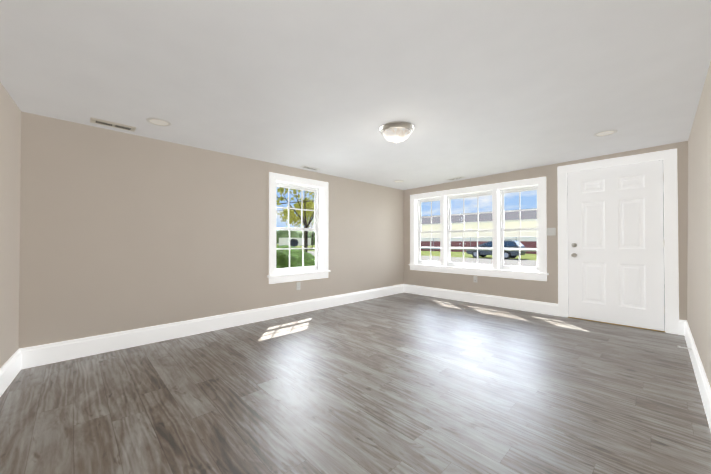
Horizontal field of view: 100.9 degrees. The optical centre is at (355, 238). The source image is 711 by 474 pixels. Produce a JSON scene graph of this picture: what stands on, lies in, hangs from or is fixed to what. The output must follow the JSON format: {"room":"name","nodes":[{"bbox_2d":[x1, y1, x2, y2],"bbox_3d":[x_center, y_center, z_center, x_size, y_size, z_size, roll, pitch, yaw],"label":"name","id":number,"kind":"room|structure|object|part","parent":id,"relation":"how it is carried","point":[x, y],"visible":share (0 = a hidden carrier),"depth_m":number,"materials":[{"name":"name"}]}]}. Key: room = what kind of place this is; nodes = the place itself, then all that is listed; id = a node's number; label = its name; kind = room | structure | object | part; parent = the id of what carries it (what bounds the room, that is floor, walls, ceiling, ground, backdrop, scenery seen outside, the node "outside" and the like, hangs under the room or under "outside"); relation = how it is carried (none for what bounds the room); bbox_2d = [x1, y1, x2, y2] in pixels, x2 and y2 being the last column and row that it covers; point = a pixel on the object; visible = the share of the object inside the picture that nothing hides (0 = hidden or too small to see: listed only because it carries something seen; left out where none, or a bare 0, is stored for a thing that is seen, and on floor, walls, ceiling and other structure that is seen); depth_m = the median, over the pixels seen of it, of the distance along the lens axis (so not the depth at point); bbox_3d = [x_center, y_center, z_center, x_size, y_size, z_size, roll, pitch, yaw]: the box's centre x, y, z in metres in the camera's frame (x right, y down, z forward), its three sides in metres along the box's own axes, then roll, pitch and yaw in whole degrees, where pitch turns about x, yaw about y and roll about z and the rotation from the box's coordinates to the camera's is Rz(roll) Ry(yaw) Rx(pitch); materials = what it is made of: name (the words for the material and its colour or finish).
{"room":"empty living room","nodes":[
{"label":"empty living room","id":0,"kind":"room"},
{"bbox_2d":[0,82,20,367],"bbox_3d":[-1.551,-0.035,0.770,0.160,2.640,4.580,0,-1,-39],"label":"wall","id":1,"kind":"structure","parent":0,"point":[10,145],"depth_m":2.24,"materials":[{"name":"beige paint"}]},
{"bbox_2d":[0,349,20,396],"bbox_3d":[-1.566,1.001,0.918,0.018,0.172,3.995,0,-1,-39],"label":"baseboard","id":2,"kind":"structure","parent":1,"relation":"attached to","point":[10,368],"depth_m":2.22,"materials":[{"name":"white wood"}]},
{"bbox_2d":[19,112,403,348],"bbox_3d":[-0.960,0.002,4.395,5.680,2.640,0.160,1,-1,-44],"label":"wall","id":3,"kind":"structure","parent":0,"point":[120,231],"depth_m":3.14,"materials":[{"name":"beige paint"}]},
{"bbox_2d":[20,284,403,368],"bbox_3d":[-0.898,1.035,4.321,5.360,0.172,0.018,1,-1,-44],"label":"baseboard","id":4,"kind":"structure","parent":3,"relation":"attached to","point":[39,355],"depth_m":3.23,"materials":[{"name":"white wood"}]},
{"bbox_2d":[269,172,327,283],"bbox_3d":[-0.876,-0.135,4.468,1.037,1.545,0.184,1,-1,-44],"label":"window","id":5,"kind":"structure","parent":3,"relation":"in","point":[317,206],"depth_m":4.52,"materials":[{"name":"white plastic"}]},
{"bbox_2d":[276,188,314,227],"bbox_3d":[-0.926,-0.450,4.523,0.719,0.600,0.010,1,-1,-44],"label":"window grille","id":6,"kind":"object","parent":5,"relation":"attached to","point":[288,208],"depth_m":4.60,"materials":[{"name":"white plastic"}]},
{"bbox_2d":[276,230,315,267],"bbox_3d":[-0.905,0.162,4.495,0.719,0.568,0.010,1,-1,-44],"label":"window grille","id":7,"kind":"object","parent":5,"relation":"attached to","point":[302,248],"depth_m":4.57,"materials":[{"name":"white plastic"}]},
{"bbox_3d":[-0.915,-0.146,4.509,0.779,1.280,0.056,1,-1,-44],"label":"left window sash","id":8,"kind":"part","parent":5,"relation":"part of","materials":[{"name":"white wood"}]},
{"bbox_2d":[296,282,300,289],"bbox_3d":[-0.850,0.717,4.377,0.070,0.114,0.008,1,-1,-44],"label":"electrical outlet","id":9,"kind":"object","parent":3,"relation":"attached to","point":[297,285],"visible":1,"depth_m":4.37,"materials":[{"name":"white plastic"}]},
{"bbox_2d":[267,270,329,277],"bbox_3d":[-0.845,0.531,4.429,1.081,0.028,0.153,1,-1,-44],"label":"window sill","id":10,"kind":"structure","parent":3,"relation":"attached to","point":[295,273],"depth_m":4.34,"materials":[{"name":"white wood"}]},
{"bbox_2d":[0,292,710,473],"bbox_3d":[0.170,1.204,2.610,6.520,0.200,4.280,1,-1,-44],"label":"floor","id":11,"kind":"structure","parent":0,"point":[404,383],"depth_m":1.98,"materials":[{"name":"plastic"}]},
{"bbox_2d":[0,0,710,189],"bbox_3d":[0.187,-1.196,2.617,6.520,0.300,4.330,1,-1,-44],"label":"ceiling","id":12,"kind":"structure","parent":0,"point":[468,89],"depth_m":2.01,"materials":[{"name":"white paint"}]},
{"bbox_2d":[90,117,136,131],"bbox_3d":[-2.283,-1.065,2.770,0.330,0.015,0.140,1,-1,-44],"label":"ceiling vent","id":13,"kind":"object","parent":12,"relation":"in","point":[111,124],"visible":1,"depth_m":2.75,"materials":[{"name":"beige metal"}]},
{"bbox_2d":[146,118,171,126],"bbox_3d":[-1.823,-1.073,2.723,0.196,0.008,0.196,1,-1,-44],"label":"recessed light","id":14,"kind":"object","parent":12,"relation":"in","point":[159,122],"visible":1,"depth_m":2.71,"materials":[{"name":"white plastic"}]},
{"bbox_2d":[301,165,319,169],"bbox_3d":[-0.671,-1.039,4.366,0.300,0.015,0.120,1,-1,-44],"label":"ceiling vent","id":15,"kind":"object","parent":12,"relation":"in","point":[309,167],"visible":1,"depth_m":4.34,"materials":[{"name":"white plastic"}]},
{"bbox_2d":[379,121,413,142],"bbox_3d":[0.408,-1.018,2.919,0.348,0.151,0.348,1,-1,-44],"label":"flush-mount light","id":16,"kind":"object","parent":12,"relation":"attached to","point":[397,131],"visible":1,"depth_m":2.82,"materials":[{"name":"white glass"}]},
{"bbox_3d":[0.408,-1.005,2.919,0.274,0.090,0.274,1,-1,-44],"label":"glass","id":17,"kind":"part","parent":16,"relation":"part of","materials":[{"name":"white glass"}]},
{"bbox_2d":[446,176,465,179],"bbox_3d":[1.760,-1.041,5.146,0.120,0.017,0.300,1,-1,-44],"label":"ceiling vent","id":18,"kind":"object","parent":12,"relation":"in","point":[456,178],"visible":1,"depth_m":5.11,"materials":[{"name":"white plastic"}]},
{"bbox_2d":[593,130,616,136],"bbox_3d":[2.632,-1.104,3.095,0.196,0.008,0.196,1,-1,-44],"label":"recessed light","id":19,"kind":"object","parent":12,"relation":"in","point":[604,133],"visible":0.98,"depth_m":3.10,"materials":[{"name":"white plastic"}]},
{"bbox_2d":[404,141,687,319],"bbox_3d":[2.456,0.007,4.833,0.160,2.640,4.280,1,-1,-44],"label":"wall","id":20,"kind":"structure","parent":0,"point":[540,291],"depth_m":4.40,"materials":[{"name":"beige paint"}]},
{"bbox_2d":[410,177,546,280],"bbox_3d":[2.037,-0.127,5.258,0.184,1.545,2.420,1,-1,-44],"label":"window","id":21,"kind":"structure","parent":20,"relation":"in","point":[448,197],"depth_m":4.95,"materials":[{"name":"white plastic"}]},
{"bbox_2d":[420,233,433,260],"bbox_3d":[1.503,0.176,5.865,0.010,0.568,0.482,1,-1,-44],"label":"window grille","id":22,"kind":"object","parent":21,"relation":"attached to","point":[430,246],"depth_m":5.86,"materials":[{"name":"white plastic"}]},
{"bbox_2d":[423,201,439,229],"bbox_3d":[1.525,-0.436,5.892,0.010,0.600,0.482,1,-1,-44],"label":"window grille","id":23,"kind":"object","parent":21,"relation":"attached to","point":[431,216],"depth_m":5.89,"materials":[{"name":"white plastic"}]},
{"bbox_2d":[450,232,491,263],"bbox_3d":[2.066,0.170,5.283,0.010,0.568,0.782,1,-1,-44],"label":"window grille","id":24,"kind":"object","parent":21,"relation":"attached to","point":[463,247],"depth_m":5.26,"materials":[{"name":"white plastic"}]},
{"bbox_2d":[452,196,491,229],"bbox_3d":[2.088,-0.441,5.310,0.010,0.600,0.782,1,-1,-44],"label":"window grille","id":25,"kind":"object","parent":21,"relation":"attached to","point":[478,213],"depth_m":5.22,"materials":[{"name":"white plastic"}]},
{"bbox_3d":[2.077,-0.138,5.297,0.056,1.280,2.162,1,-1,-44],"label":"back window sash","id":26,"kind":"part","parent":21,"relation":"part of","materials":[{"name":"white wood"}]},
{"bbox_2d":[504,192,536,227],"bbox_3d":[2.651,-0.447,4.728,0.010,0.600,0.482,1,-1,-44],"label":"window grille","id":27,"kind":"object","parent":21,"relation":"attached to","point":[519,210],"depth_m":4.73,"materials":[{"name":"white plastic"}]},
{"bbox_2d":[504,231,536,265],"bbox_3d":[2.629,0.164,4.701,0.010,0.568,0.482,1,-1,-44],"label":"window grille","id":28,"kind":"object","parent":21,"relation":"attached to","point":[519,248],"depth_m":4.70,"materials":[{"name":"white plastic"}]},
{"bbox_2d":[409,264,548,274],"bbox_3d":[2.005,0.540,5.220,0.153,0.028,2.464,1,-1,-44],"label":"window sill","id":29,"kind":"structure","parent":20,"relation":"attached to","point":[499,270],"depth_m":5.00,"materials":[{"name":"white wood"}]},
{"bbox_2d":[404,284,557,315],"bbox_3d":[1.967,1.044,5.200,0.018,0.172,2.738,1,-1,-44],"label":"baseboard","id":30,"kind":"structure","parent":20,"relation":"attached to","point":[524,305],"depth_m":4.92,"materials":[{"name":"white wood"}]},
{"bbox_2d":[547,228,555,235],"bbox_3d":[2.860,-0.094,4.290,0.016,0.114,0.116,1,-1,-44],"label":"switch plate","id":31,"kind":"object","parent":20,"relation":"attached to","point":[551,231],"visible":1,"depth_m":4.29,"materials":[{"name":"white plastic"}]},
{"bbox_2d":[557,149,678,334],"bbox_3d":[3.364,0.042,3.848,0.224,2.149,1.164,1,-1,-44],"label":"entry door","id":32,"kind":"structure","parent":20,"relation":"in","point":[618,241],"depth_m":3.75,"materials":[{"name":"white paint"}]},
{"bbox_3d":[3.033,0.168,4.077,0.068,0.208,0.066,1,-1,-44],"label":"knob","id":33,"kind":"part","parent":32,"relation":"part of","materials":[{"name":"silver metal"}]},
{"bbox_2d":[679,320,686,334],"bbox_3d":[3.748,1.026,3.359,0.018,0.172,0.058,1,-1,-44],"label":"baseboard","id":34,"kind":"structure","parent":20,"relation":"attached to","point":[681,326],"depth_m":3.36,"materials":[{"name":"white wood"}]},
{"bbox_2d":[687,62,710,387],"bbox_3d":[1.612,-0.031,1.132,6.520,2.640,0.189,1,-1,-44],"label":"wall","id":35,"kind":"structure","parent":0,"point":[699,246],"depth_m":2.28,"materials":[{"name":"beige paint"}]},
{"bbox_2d":[684,321,710,431],"bbox_3d":[1.699,1.005,1.348,5.760,0.172,0.020,1,-1,-44],"label":"baseboard","id":36,"kind":"structure","parent":35,"relation":"attached to","point":[703,383],"depth_m":2.11,"materials":[{"name":"white wood"}]},
{"label":"outside","id":37,"kind":"structure","parent":0,"visible":0},
{"bbox_2d":[276,244,536,266],"bbox_3d":[-1.893,2.181,59.016,200.000,0.001,240.000,1,-1,-44],"label":"lawn","id":38,"kind":"structure","parent":37,"point":[529,260],"depth_m":26.54,"materials":[{"name":"green plant"}]},
{"bbox_2d":[290,239,297,245],"bbox_3d":[-2.899,0.870,13.867,0.379,1.679,0.377,1,-1,-44],"label":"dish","id":39,"kind":"object","parent":38,"relation":"on","point":[292,241],"depth_m":13.92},
{"bbox_2d":[276,187,313,252],"bbox_3d":[-4.156,-4.417,26.960,15.378,12.528,13.799,1,-1,-44],"label":"tree","id":40,"kind":"object","parent":38,"relation":"on","point":[280,190],"depth_m":27.74,"materials":[{"name":"green plant"}]},
{"bbox_2d":[276,200,313,249],"bbox_3d":[-25.417,-2.629,53.633,28.688,9.490,115.105,1,-1,-44],"label":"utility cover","id":41,"kind":"object","parent":38,"relation":"on","point":[304,217],"depth_m":54.48,"materials":[{"name":"brown wood"}]},
{"bbox_2d":[276,227,314,245],"bbox_3d":[-36.065,-0.932,72.022,136.832,7.790,60.993,1,-1,-44],"label":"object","id":42,"kind":"structure","parent":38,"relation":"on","point":[282,237],"depth_m":103.27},
{"bbox_2d":[276,245,314,268],"bbox_3d":[-1.487,0.978,5.938,1.726,1.774,1.713,1,-1,-44],"label":"bush","id":43,"kind":"object","parent":38,"relation":"on","point":[295,257],"depth_m":5.56,"materials":[{"name":"green plant"}]},
{"bbox_2d":[276,197,314,247],"bbox_3d":[-8.752,-3.333,60.393,12.757,11.045,11.658,1,-1,-44],"label":"tree","id":44,"kind":"object","parent":38,"relation":"on","point":[293,217],"depth_m":59.56,"materials":[{"name":"green plant"}]},
{"bbox_2d":[421,237,536,253],"bbox_3d":[17.170,0.935,41.318,0.125,2.110,56.035,1,-1,-44],"label":"fence","id":45,"kind":"object","parent":38,"relation":"on","point":[528,242],"depth_m":42.15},
{"bbox_2d":[421,247,536,251],"bbox_3d":[3.250,0.921,5.843,0.048,1.413,6.842,1,-1,-44],"label":"rail","id":46,"kind":"object","parent":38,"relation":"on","point":[480,249],"depth_m":6.39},
{"bbox_2d":[421,208,536,237],"bbox_3d":[23.361,-1.169,47.304,15.030,6.440,57.000,1,-1,-44],"label":"warehouse","id":47,"kind":"structure","parent":38,"relation":"on","point":[528,217],"depth_m":43.26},
{"bbox_2d":[466,240,525,258],"bbox_3d":[12.859,1.001,27.021,2.040,1.682,4.620,1,-1,-44],"label":"car","id":48,"kind":"object","parent":38,"relation":"on","point":[509,254],"depth_m":25.86,"materials":[{"name":"paint"}]}
]}

